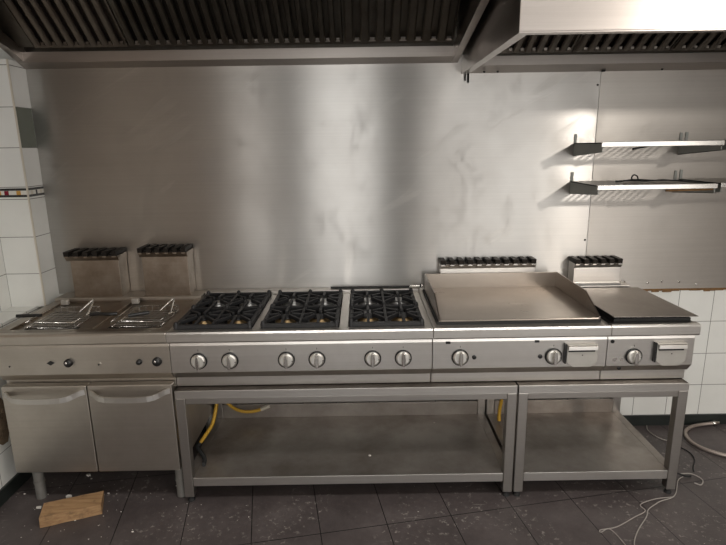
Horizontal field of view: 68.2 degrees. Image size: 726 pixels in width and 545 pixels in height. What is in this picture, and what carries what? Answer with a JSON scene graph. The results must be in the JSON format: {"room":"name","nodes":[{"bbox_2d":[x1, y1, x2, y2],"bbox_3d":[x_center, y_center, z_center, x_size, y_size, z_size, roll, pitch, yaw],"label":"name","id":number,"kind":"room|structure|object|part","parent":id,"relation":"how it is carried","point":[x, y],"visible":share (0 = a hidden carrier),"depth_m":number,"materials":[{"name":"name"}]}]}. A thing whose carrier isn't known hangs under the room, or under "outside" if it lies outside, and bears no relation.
{"room":"commercial kitchen","nodes":[
{"label":"commercial kitchen","id":0,"kind":"room"},
{"bbox_2d":[0,242,11,311],"bbox_3d":[-1.985,-0.391,2.699,0.100,2.950,0.496,-1,13,0],"label":"wall","id":1,"kind":"structure","parent":0,"point":[5,302],"depth_m":2.88,"materials":[{"name":"white tile"}]},
{"bbox_2d":[0,306,44,488],"bbox_3d":[-1.848,0.774,2.316,0.135,0.855,1.776,-1,13,0],"label":"wall ledge","id":2,"kind":"object","parent":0,"point":[8,316],"depth_m":2.70,"materials":[{"name":"white tile"}]},
{"bbox_2d":[0,398,8,444],"bbox_3d":[-1.776,0.722,2.632,0.013,0.262,0.196,-1,13,0],"label":"plaster","id":3,"kind":"object","parent":2,"relation":"attached to","point":[4,431],"visible":0.62,"depth_m":2.65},
{"bbox_2d":[0,473,31,506],"bbox_3d":[-1.769,1.152,2.405,0.012,0.075,1.776,-1,13,0],"label":"baseboard","id":4,"kind":"structure","parent":2,"relation":"attached to","point":[19,479],"depth_m":2.70,"materials":[{"name":"black tile"}]},
{"bbox_2d":[0,59,59,306],"bbox_3d":[-1.842,-0.450,2.865,0.188,1.275,0.147,-1,13,0],"label":"wall pillar","id":5,"kind":"structure","parent":0,"point":[25,236],"depth_m":2.83,"materials":[{"name":"white tile"}]},
{"bbox_3d":[-1.752,-0.435,2.798,0.010,1.275,0.008,-1,13,0],"label":"corner trim","id":6,"kind":"part","parent":5,"relation":"part of","materials":[{"name":"beige tile"}]},
{"bbox_2d":[0,424,725,544],"bbox_3d":[1.820,1.572,0.726,7.640,0.080,5.476,-1,13,0],"label":"floor","id":7,"kind":"structure","parent":0,"point":[553,512],"depth_m":2.53,"materials":[{"name":"tile"}]},
{"bbox_2d":[39,490,103,527],"bbox_3d":[-1.379,1.123,2.551,0.265,0.053,0.117,-6,14,-20],"label":"wood block","id":8,"kind":"object","parent":7,"relation":"on","point":[56,512],"visible":1,"depth_m":2.52,"materials":[{"name":"brown wood"}]},
{"bbox_2d":[0,244,214,499],"bbox_3d":[-1.281,0.494,2.783,0.800,1.168,0.728,-1,13,0],"label":"fryer","id":9,"kind":"object","parent":7,"relation":"on","point":[92,396],"visible":0.9,"depth_m":2.53,"materials":[{"name":"metal"}]},
{"bbox_3d":[-1.607,1.036,2.664,0.052,0.178,0.052,-1,13,0],"label":"leg","id":10,"kind":"part","parent":9,"relation":"part of","materials":[{"name":"metal"}]},
{"bbox_3d":[-1.477,0.572,2.460,0.377,0.044,0.065,-1,13,0],"label":"handle","id":11,"kind":"part","parent":9,"relation":"part of","materials":[{"name":"metal"}]},
{"bbox_3d":[-1.475,0.740,2.550,0.394,0.447,0.043,-1,13,0],"label":"door","id":12,"kind":"part","parent":9,"relation":"part of","materials":[{"name":"metal"}]},
{"bbox_2d":[16,299,116,328],"bbox_3d":[-1.430,0.191,2.615,0.484,0.087,0.254,-1,13,0],"label":"basket","id":13,"kind":"object","parent":9,"relation":"on","point":[96,313],"visible":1,"depth_m":2.59,"materials":[{"name":"metal"}]},
{"bbox_3d":[-1.348,0.416,2.449,0.038,0.038,0.019,-1,13,0],"label":"ignition knob","id":14,"kind":"part","parent":9,"relation":"part of","materials":[{"name":"black plastic"}]},
{"bbox_3d":[-1.282,0.404,2.484,0.798,0.190,0.054,-1,13,0],"label":"control panel","id":15,"kind":"part","parent":9,"relation":"part of","materials":[{"name":"metal"}]},
{"bbox_3d":[-1.080,0.566,2.460,0.374,0.044,0.065,-1,13,0],"label":"handle","id":16,"kind":"part","parent":9,"relation":"part of","materials":[{"name":"metal"}]},
{"bbox_3d":[-1.078,0.733,2.551,0.390,0.447,0.043,-1,13,0],"label":"door","id":17,"kind":"part","parent":9,"relation":"part of","materials":[{"name":"metal"}]},
{"bbox_2d":[110,297,178,327],"bbox_3d":[-1.044,0.185,2.615,0.269,0.087,0.254,-1,13,0],"label":"basket","id":18,"kind":"object","parent":9,"relation":"on","point":[130,315],"visible":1,"depth_m":2.59,"materials":[{"name":"metal"}]},
{"bbox_3d":[-0.943,0.409,2.450,0.042,0.042,0.019,-1,13,0],"label":"ignition knob","id":19,"kind":"part","parent":9,"relation":"part of","materials":[{"name":"black plastic"}]},
{"bbox_3d":[-0.905,1.025,2.665,0.052,0.178,0.052,-1,13,0],"label":"leg","id":20,"kind":"part","parent":9,"relation":"part of","materials":[{"name":"metal"}]},
{"bbox_3d":[-0.908,0.902,3.186,0.052,0.178,0.052,-1,13,0],"label":"leg","id":21,"kind":"part","parent":9,"relation":"part of","materials":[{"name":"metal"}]},
{"bbox_2d":[174,381,517,501],"bbox_3d":[-0.076,0.750,2.880,1.594,0.590,0.665,-1,13,0],"label":"stand","id":22,"kind":"object","parent":7,"relation":"on","point":[309,443],"visible":0.77,"depth_m":2.73,"materials":[{"name":"grey metal"}]},
{"bbox_3d":[-0.849,0.837,2.577,0.045,0.522,0.045,-1,13,0],"label":"leg","id":23,"kind":"part","parent":22,"relation":"part of","materials":[{"name":"metal"}]},
{"bbox_2d":[196,404,217,466],"bbox_3d":[-0.820,0.752,2.782,0.108,0.392,0.277,2,13,10],"label":"gas hose","id":24,"kind":"object","parent":22,"relation":"on","point":[210,427],"visible":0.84,"depth_m":2.81,"materials":[{"name":"yellow rubber"}]},
{"bbox_3d":[-0.852,0.701,3.156,0.045,0.522,0.045,-1,13,0],"label":"leg","id":25,"kind":"part","parent":22,"relation":"part of","materials":[{"name":"metal"}]},
{"bbox_2d":[227,404,269,412],"bbox_3d":[-0.681,0.756,3.101,0.287,0.116,0.040,-1,13,0],"label":"gas hose","id":26,"kind":"object","parent":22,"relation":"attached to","point":[231,406],"visible":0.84,"depth_m":3.10,"materials":[{"name":"yellow rubber"}]},
{"bbox_2d":[166,286,432,385],"bbox_3d":[-0.284,0.310,2.760,1.199,0.324,0.695,-1,13,0],"label":"gas range","id":27,"kind":"object","parent":22,"relation":"on","point":[263,336],"visible":1,"depth_m":2.47,"materials":[{"name":"metal"}]},
{"bbox_3d":[-0.753,0.407,2.454,0.078,0.078,0.008,-1,13,0],"label":"knob","id":28,"kind":"part","parent":27,"relation":"part of","materials":[{"name":"silver metal"}]},
{"bbox_3d":[-0.769,0.233,2.584,0.104,0.020,0.104,-1,13,0],"label":"burner","id":29,"kind":"part","parent":27,"relation":"part of","materials":[{"name":"gold metal"}]},
{"bbox_3d":[-0.770,0.171,2.850,0.104,0.020,0.104,-1,13,0],"label":"burner","id":30,"kind":"part","parent":27,"relation":"part of","materials":[{"name":"metal"}]},
{"bbox_3d":[-0.610,0.404,2.454,0.078,0.078,0.008,-1,13,0],"label":"knob","id":31,"kind":"part","parent":27,"relation":"part of","materials":[{"name":"silver metal"}]},
{"bbox_3d":[-0.605,0.231,2.584,0.104,0.020,0.104,-1,13,0],"label":"burner","id":32,"kind":"part","parent":27,"relation":"part of","materials":[{"name":"gold metal"}]},
{"bbox_3d":[-0.372,0.227,2.585,0.104,0.020,0.104,-1,13,0],"label":"burner","id":33,"kind":"part","parent":27,"relation":"part of","materials":[{"name":"gold metal"}]},
{"bbox_3d":[-0.351,0.400,2.454,0.078,0.078,0.008,-1,13,0],"label":"knob","id":34,"kind":"part","parent":27,"relation":"part of","materials":[{"name":"silver metal"}]},
{"bbox_3d":[-0.373,0.165,2.851,0.104,0.020,0.104,-1,13,0],"label":"burner","id":35,"kind":"part","parent":27,"relation":"part of","materials":[{"name":"metal"}]},
{"bbox_3d":[-0.282,0.389,2.486,1.198,0.190,0.054,-1,13,0],"label":"control panel","id":36,"kind":"part","parent":27,"relation":"part of","materials":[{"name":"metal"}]},
{"bbox_3d":[-0.211,0.398,2.454,0.078,0.078,0.008,-1,13,0],"label":"knob","id":37,"kind":"part","parent":27,"relation":"part of","materials":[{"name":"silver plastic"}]},
{"bbox_3d":[-0.208,0.225,2.585,0.104,0.020,0.104,-1,13,0],"label":"burner","id":38,"kind":"part","parent":27,"relation":"part of","materials":[{"name":"gold metal"}]},
{"bbox_3d":[-0.209,0.162,2.851,0.104,0.020,0.104,-1,13,0],"label":"burner","id":39,"kind":"part","parent":27,"relation":"part of","materials":[{"name":"metal"}]},
{"bbox_3d":[0.023,0.158,2.852,0.104,0.020,0.104,-1,13,0],"label":"burner","id":40,"kind":"part","parent":27,"relation":"part of","materials":[{"name":"metal"}]},
{"bbox_3d":[0.025,0.221,2.586,0.104,0.020,0.104,-1,13,0],"label":"burner","id":41,"kind":"part","parent":27,"relation":"part of","materials":[{"name":"gold metal"}]},
{"bbox_2d":[331,285,408,288],"bbox_3d":[0.040,0.082,3.034,0.445,0.010,0.010,-1,13,0],"label":"metal rod","id":42,"kind":"object","parent":27,"relation":"on","point":[406,285],"visible":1,"depth_m":3.03,"materials":[{"name":"grey metal"}]},
{"bbox_3d":[0.044,0.394,2.455,0.078,0.078,0.008,-1,13,0],"label":"knob","id":43,"kind":"part","parent":27,"relation":"part of","materials":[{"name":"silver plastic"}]},
{"bbox_3d":[0.187,0.156,2.852,0.104,0.020,0.104,-1,13,0],"label":"burner","id":44,"kind":"part","parent":27,"relation":"part of","materials":[{"name":"metal"}]},
{"bbox_3d":[0.189,0.218,2.586,0.104,0.020,0.104,-1,13,0],"label":"burner","id":45,"kind":"part","parent":27,"relation":"part of","materials":[{"name":"gold metal"}]},
{"bbox_3d":[0.184,0.392,2.455,0.078,0.078,0.008,-1,13,0],"label":"knob","id":46,"kind":"part","parent":27,"relation":"part of","materials":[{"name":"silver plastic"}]},
{"bbox_2d":[410,283,422,287],"bbox_3d":[0.302,0.075,3.023,0.070,0.023,0.027,-1,13,0],"label":"pipe fitting","id":47,"kind":"object","parent":27,"relation":"on","point":[415,285],"visible":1,"depth_m":3.02,"materials":[{"name":"metal"}]},
{"bbox_3d":[-0.078,0.586,2.523,1.504,0.032,0.038,-1,13,0],"label":"rail","id":48,"kind":"part","parent":22,"relation":"part of","materials":[{"name":"metal"}]},
{"bbox_2d":[194,414,502,477],"bbox_3d":[-0.073,0.937,2.893,1.586,0.044,0.594,-1,13,0],"label":"shelf","id":49,"kind":"object","parent":22,"relation":"attached to","point":[237,445],"depth_m":2.84,"materials":[{"name":"metal"}]},
{"bbox_3d":[0.697,0.677,3.159,0.045,0.522,0.045,-1,13,0],"label":"leg","id":50,"kind":"part","parent":22,"relation":"part of","materials":[{"name":"metal"}]},
{"bbox_3d":[0.700,0.813,2.580,0.045,0.522,0.045,-1,13,0],"label":"leg","id":51,"kind":"part","parent":22,"relation":"part of","materials":[{"name":"metal"}]},
{"bbox_2d":[418,256,611,381],"bbox_3d":[0.715,0.221,2.745,0.799,0.474,0.697,-1,13,0],"label":"griddle","id":52,"kind":"object","parent":22,"relation":"on","point":[495,319],"visible":0.99,"depth_m":2.50,"materials":[{"name":"metal"}]},
{"bbox_3d":[0.445,0.390,2.456,0.078,0.078,0.008,-1,13,0],"label":"knob","id":53,"kind":"part","parent":52,"relation":"part of","materials":[{"name":"silver metal"}]},
{"bbox_3d":[0.713,0.150,2.717,0.726,0.009,0.568,-1,13,0],"label":"griddle plate","id":54,"kind":"part","parent":52,"relation":"part of","materials":[{"name":"silver metal"}]},
{"bbox_3d":[0.718,0.373,2.488,0.798,0.190,0.054,-1,13,0],"label":"control panel","id":55,"kind":"part","parent":52,"relation":"part of","materials":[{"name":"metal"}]},
{"bbox_3d":[0.873,0.385,2.457,0.078,0.078,0.008,-1,13,0],"label":"knob","id":56,"kind":"part","parent":52,"relation":"part of","materials":[{"name":"silver metal"}]},
{"bbox_3d":[0.923,0.369,2.451,0.007,0.094,0.018,-1,13,0],"label":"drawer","id":57,"kind":"part","parent":52,"relation":"part of","materials":[{"name":"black metal"}]},
{"bbox_3d":[1.001,0.380,2.454,0.141,0.110,0.016,-1,13,0],"label":"drip drawer","id":58,"kind":"part","parent":52,"relation":"part of","materials":[{"name":"metal"}]},
{"bbox_3d":[0.998,0.342,2.430,0.133,0.020,0.014,-1,13,0],"label":"drawer pull","id":59,"kind":"part","parent":52,"relation":"part of","materials":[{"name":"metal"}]},
{"bbox_2d":[20,473,711,543],"bbox_3d":[0.047,1.116,2.599,3.572,0.002,0.864,-1,13,0],"label":"crumbs","id":60,"kind":"object","parent":7,"relation":"on","point":[711,473],"visible":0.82,"depth_m":2.64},
{"bbox_2d":[485,378,689,496],"bbox_3d":[1.124,0.731,2.881,0.792,0.590,0.665,-1,13,0],"label":"stand","id":61,"kind":"object","parent":7,"relation":"on","point":[559,439],"visible":0.79,"depth_m":2.67,"materials":[{"name":"grey metal"}]},
{"bbox_3d":[0.750,0.676,3.159,0.045,0.522,0.045,-1,13,0],"label":"leg","id":62,"kind":"part","parent":61,"relation":"part of","materials":[{"name":"metal"}]},
{"bbox_2d":[497,399,502,420],"bbox_3d":[0.794,0.670,3.033,0.055,0.370,0.030,-1,13,0],"label":"gas hose","id":63,"kind":"object","parent":61,"relation":"on","point":[500,400],"visible":0.47,"depth_m":3.06,"materials":[{"name":"yellow rubber"}]},
{"bbox_3d":[0.753,0.812,2.580,0.045,0.522,0.045,-1,13,0],"label":"leg","id":64,"kind":"part","parent":61,"relation":"part of","materials":[{"name":"metal"}]},
{"bbox_2d":[487,412,666,477],"bbox_3d":[1.127,0.918,2.895,0.784,0.044,0.594,-1,13,0],"label":"shelf","id":65,"kind":"object","parent":61,"relation":"attached to","point":[557,444],"depth_m":2.80,"materials":[{"name":"metal"}]},
{"bbox_3d":[1.122,0.567,2.525,0.702,0.032,0.038,-1,13,0],"label":"rail","id":66,"kind":"part","parent":61,"relation":"part of","materials":[{"name":"metal"}]},
{"bbox_3d":[1.496,0.664,3.160,0.045,0.522,0.045,-1,13,0],"label":"leg","id":67,"kind":"part","parent":61,"relation":"part of","materials":[{"name":"metal"}]},
{"bbox_2d":[568,255,700,378],"bbox_3d":[1.315,0.213,2.746,0.399,0.472,0.697,-1,13,0],"label":"gas grill","id":68,"kind":"object","parent":61,"relation":"on","point":[637,347],"visible":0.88,"depth_m":2.46,"materials":[{"name":"metal"}]},
{"bbox_3d":[1.242,0.385,2.459,0.076,0.076,0.008,-1,13,0],"label":"knob","id":69,"kind":"part","parent":68,"relation":"part of","materials":[{"name":"silver metal"}]},
{"bbox_2d":[584,287,698,316],"bbox_3d":[1.317,0.141,2.673,0.397,0.006,0.512,-1,13,0],"label":"cover plate","id":70,"kind":"object","parent":68,"relation":"on","point":[621,301],"visible":0.79,"depth_m":2.62,"materials":[{"name":"silver metal"}]},
{"bbox_3d":[1.318,0.364,2.489,0.398,0.190,0.054,-1,13,0],"label":"control panel","id":71,"kind":"part","parent":68,"relation":"part of","materials":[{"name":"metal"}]},
{"bbox_3d":[1.333,0.363,2.451,0.007,0.094,0.018,-1,13,0],"label":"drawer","id":72,"kind":"part","parent":68,"relation":"part of","materials":[{"name":"black plastic"}]},
{"bbox_3d":[1.408,0.373,2.455,0.136,0.110,0.016,-1,13,0],"label":"drip drawer","id":73,"kind":"part","parent":68,"relation":"part of","materials":[{"name":"metal"}]},
{"bbox_3d":[1.405,0.335,2.431,0.128,0.020,0.014,-1,13,0],"label":"drawer pull","id":74,"kind":"part","parent":68,"relation":"part of","materials":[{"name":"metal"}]},
{"bbox_3d":[1.499,0.800,2.581,0.045,0.522,0.045,-1,13,0],"label":"leg","id":75,"kind":"part","parent":61,"relation":"part of","materials":[{"name":"metal"}]},
{"bbox_2d":[599,476,682,544],"bbox_3d":[1.319,1.107,2.537,0.206,0.009,0.782,10,17,39],"label":"cable","id":76,"kind":"object","parent":7,"relation":"on","point":[682,476],"visible":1,"depth_m":2.47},
{"bbox_2d":[646,425,666,440],"bbox_3d":[1.736,0.956,3.160,0.057,0.006,0.211,-6,14,-19],"label":"cable","id":77,"kind":"object","parent":7,"relation":"on","point":[646,425],"visible":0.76,"depth_m":3.16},
{"bbox_2d":[681,447,694,471],"bbox_3d":[1.779,1.013,2.913,0.050,0.006,0.250,2,14,14],"label":"cable","id":78,"kind":"object","parent":7,"relation":"on","point":[681,447],"visible":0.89,"depth_m":2.92,"materials":[{"name":"black rubber"}]},
{"bbox_2d":[677,473,703,484],"bbox_3d":[1.659,1.047,2.757,0.158,0.016,0.074,9,16,36],"label":"cable","id":79,"kind":"object","parent":7,"relation":"on","point":[681,474],"visible":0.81,"depth_m":2.75,"materials":[{"name":"grey rubber"}]},
{"bbox_2d":[683,420,725,456],"bbox_3d":[2.012,0.959,3.071,0.290,0.033,0.400,-1,13,0],"label":"hose","id":80,"kind":"object","parent":7,"relation":"on","point":[713,422],"visible":1,"depth_m":3.10,"materials":[{"name":"rubber"}]},
{"bbox_2d":[0,48,725,414],"bbox_3d":[1.783,-0.517,2.995,7.640,2.950,0.100,-1,13,0],"label":"wall","id":81,"kind":"structure","parent":0,"point":[706,375],"depth_m":3.20,"materials":[{"name":"white tile"}]},
{"bbox_2d":[0,0,488,68],"bbox_3d":[-0.635,-1.319,2.007,2.250,0.835,1.420,-1,13,0],"label":"extractor hood","id":82,"kind":"object","parent":81,"relation":"attached to","point":[37,34],"visible":1,"depth_m":2.61,"materials":[{"name":"metal"}]},
{"bbox_3d":[-1.733,-1.076,2.058,0.027,0.370,1.419,-1,13,0],"label":"rail","id":83,"kind":"part","parent":82,"relation":"part of","materials":[{"name":"metal"}]},
{"bbox_3d":[-1.754,-1.300,2.005,0.012,0.830,1.419,-1,13,0],"label":"panel","id":84,"kind":"part","parent":82,"relation":"part of","materials":[{"name":"metal"}]},
{"bbox_3d":[-1.408,-1.261,2.433,0.464,0.379,0.445,-1,13,0],"label":"filter frame","id":85,"kind":"part","parent":82,"relation":"part of","materials":[{"name":"metal"}]},
{"bbox_3d":[-0.903,-1.269,2.434,0.534,0.379,0.445,-1,13,0],"label":"filter frame","id":86,"kind":"part","parent":82,"relation":"part of","materials":[{"name":"metal"}]},
{"bbox_3d":[-0.642,-1.479,2.696,2.238,0.810,0.004,-1,13,0],"label":"panel","id":87,"kind":"part","parent":82,"relation":"part of","materials":[{"name":"metal"}]},
{"bbox_3d":[-0.368,-1.277,2.435,0.524,0.379,0.445,-1,13,0],"label":"filter frame","id":88,"kind":"part","parent":82,"relation":"part of","materials":[{"name":"metal"}]},
{"bbox_3d":[0.175,-1.286,2.436,0.551,0.379,0.445,-1,13,0],"label":"filter frame","id":89,"kind":"part","parent":82,"relation":"part of","materials":[{"name":"metal"}]},
{"bbox_3d":[0.473,-1.096,2.065,0.025,0.340,1.419,-1,13,0],"label":"rail","id":90,"kind":"part","parent":82,"relation":"part of","materials":[{"name":"metal"}]},
{"bbox_3d":[0.485,-1.334,2.009,0.010,0.830,1.419,-1,13,0],"label":"panel","id":91,"kind":"part","parent":82,"relation":"part of","materials":[{"name":"metal"}]},
{"bbox_2d":[26,55,599,293],"bbox_3d":[-0.248,-0.511,2.930,3.000,1.252,0.008,-1,13,0],"label":"backsplash","id":92,"kind":"structure","parent":81,"relation":"attached to","point":[274,176],"depth_m":2.92,"materials":[{"name":"silver metal"}]},
{"bbox_2d":[201,413,725,432],"bbox_3d":[0.778,0.915,3.269,5.093,0.066,0.012,-1,13,0],"label":"baseboard","id":93,"kind":"structure","parent":81,"relation":"attached to","point":[660,419],"depth_m":3.26,"materials":[{"name":"tile"}]},
{"bbox_2d":[462,0,725,73],"bbox_3d":[1.752,-1.375,2.201,2.479,0.896,1.042,-1,13,0],"label":"extractor hood","id":94,"kind":"object","parent":81,"relation":"attached to","point":[510,36],"visible":1,"depth_m":2.37,"materials":[{"name":"metal"}]},
{"bbox_3d":[0.515,-1.354,2.202,0.006,0.881,1.035,-1,13,0],"label":"panel","id":95,"kind":"part","parent":94,"relation":"part of","materials":[{"name":"metal"}]},
{"bbox_3d":[0.797,-1.182,2.406,0.480,0.292,0.503,-1,13,0],"label":"filter frame","id":96,"kind":"part","parent":94,"relation":"part of","materials":[{"name":"metal"}]},
{"bbox_3d":[1.749,-1.497,2.704,2.467,0.870,0.004,-1,13,0],"label":"panel","id":97,"kind":"part","parent":94,"relation":"part of","materials":[{"name":"metal"}]},
{"bbox_3d":[1.754,-1.254,1.697,2.479,0.881,0.006,-1,13,0],"label":"panel","id":98,"kind":"part","parent":94,"relation":"part of","materials":[{"name":"metal"}]},
{"bbox_3d":[1.283,-1.190,2.407,0.480,0.292,0.503,-1,13,0],"label":"filter frame","id":99,"kind":"part","parent":94,"relation":"part of","materials":[{"name":"metal"}]},
{"bbox_3d":[1.769,-1.197,2.408,0.480,0.292,0.503,-1,13,0],"label":"filter frame","id":100,"kind":"part","parent":94,"relation":"part of","materials":[{"name":"metal"}]},
{"bbox_2d":[569,170,717,194],"bbox_3d":[1.424,-0.453,2.764,0.587,0.118,0.365,-1,13,0],"label":"wall shelf","id":101,"kind":"object","parent":81,"relation":"attached to","point":[576,187],"visible":0.91,"depth_m":2.65,"materials":[{"name":"metal"}]},
{"bbox_3d":[1.420,-0.494,2.934,0.556,0.020,0.015,-1,13,0],"label":"rail","id":102,"kind":"part","parent":101,"relation":"part of","materials":[{"name":"metal"}]},
{"bbox_2d":[615,174,681,181],"bbox_3d":[1.479,-0.488,2.763,0.353,0.042,0.079,-1,13,0],"label":"cable","id":103,"kind":"object","parent":101,"relation":"on","point":[631,179],"visible":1,"depth_m":2.75,"materials":[{"name":"rubber"}]},
{"bbox_3d":[1.591,-0.404,2.615,0.230,0.014,0.010,-1,13,0],"label":"support rod","id":104,"kind":"part","parent":101,"relation":"part of","materials":[{"name":"metal"}]},
{"bbox_2d":[573,133,724,155],"bbox_3d":[1.426,-0.649,2.718,0.589,0.116,0.365,-1,13,0],"label":"wall shelf","id":105,"kind":"object","parent":81,"relation":"attached to","point":[698,146],"visible":1,"depth_m":2.57,"materials":[{"name":"metal"}]},
{"bbox_3d":[1.367,-0.611,2.601,0.167,0.028,0.010,-7,15,-24],"label":"support rod","id":106,"kind":"part","parent":105,"relation":"part of","materials":[{"name":"metal"}]},
{"bbox_2d":[586,69,725,288],"bbox_3d":[2.230,-0.504,2.945,1.946,1.217,0.007,-1,13,0],"label":"backsplash","id":107,"kind":"structure","parent":81,"relation":"attached to","point":[663,240],"depth_m":2.94,"materials":[{"name":"silver metal"}]},
{"bbox_2d":[643,288,725,291],"bbox_3d":[2.358,0.093,3.087,1.771,0.021,0.006,-1,13,0],"label":"trim","id":108,"kind":"structure","parent":81,"relation":"attached to","point":[671,289],"depth_m":3.08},
{"bbox_2d":[679,170,725,191],"bbox_3d":[2.019,-0.466,2.764,0.585,0.118,0.365,-1,13,0],"label":"wall shelf","id":109,"kind":"object","parent":81,"relation":"attached to","point":[721,182],"visible":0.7,"depth_m":2.78,"materials":[{"name":"metal"}]},
{"bbox_2d":[685,132,725,149],"bbox_3d":[2.024,-0.662,2.718,0.589,0.116,0.365,-1,13,0],"label":"wall shelf","id":110,"kind":"object","parent":81,"relation":"attached to","point":[687,133],"visible":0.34,"depth_m":2.85,"materials":[{"name":"metal"}]}
]}

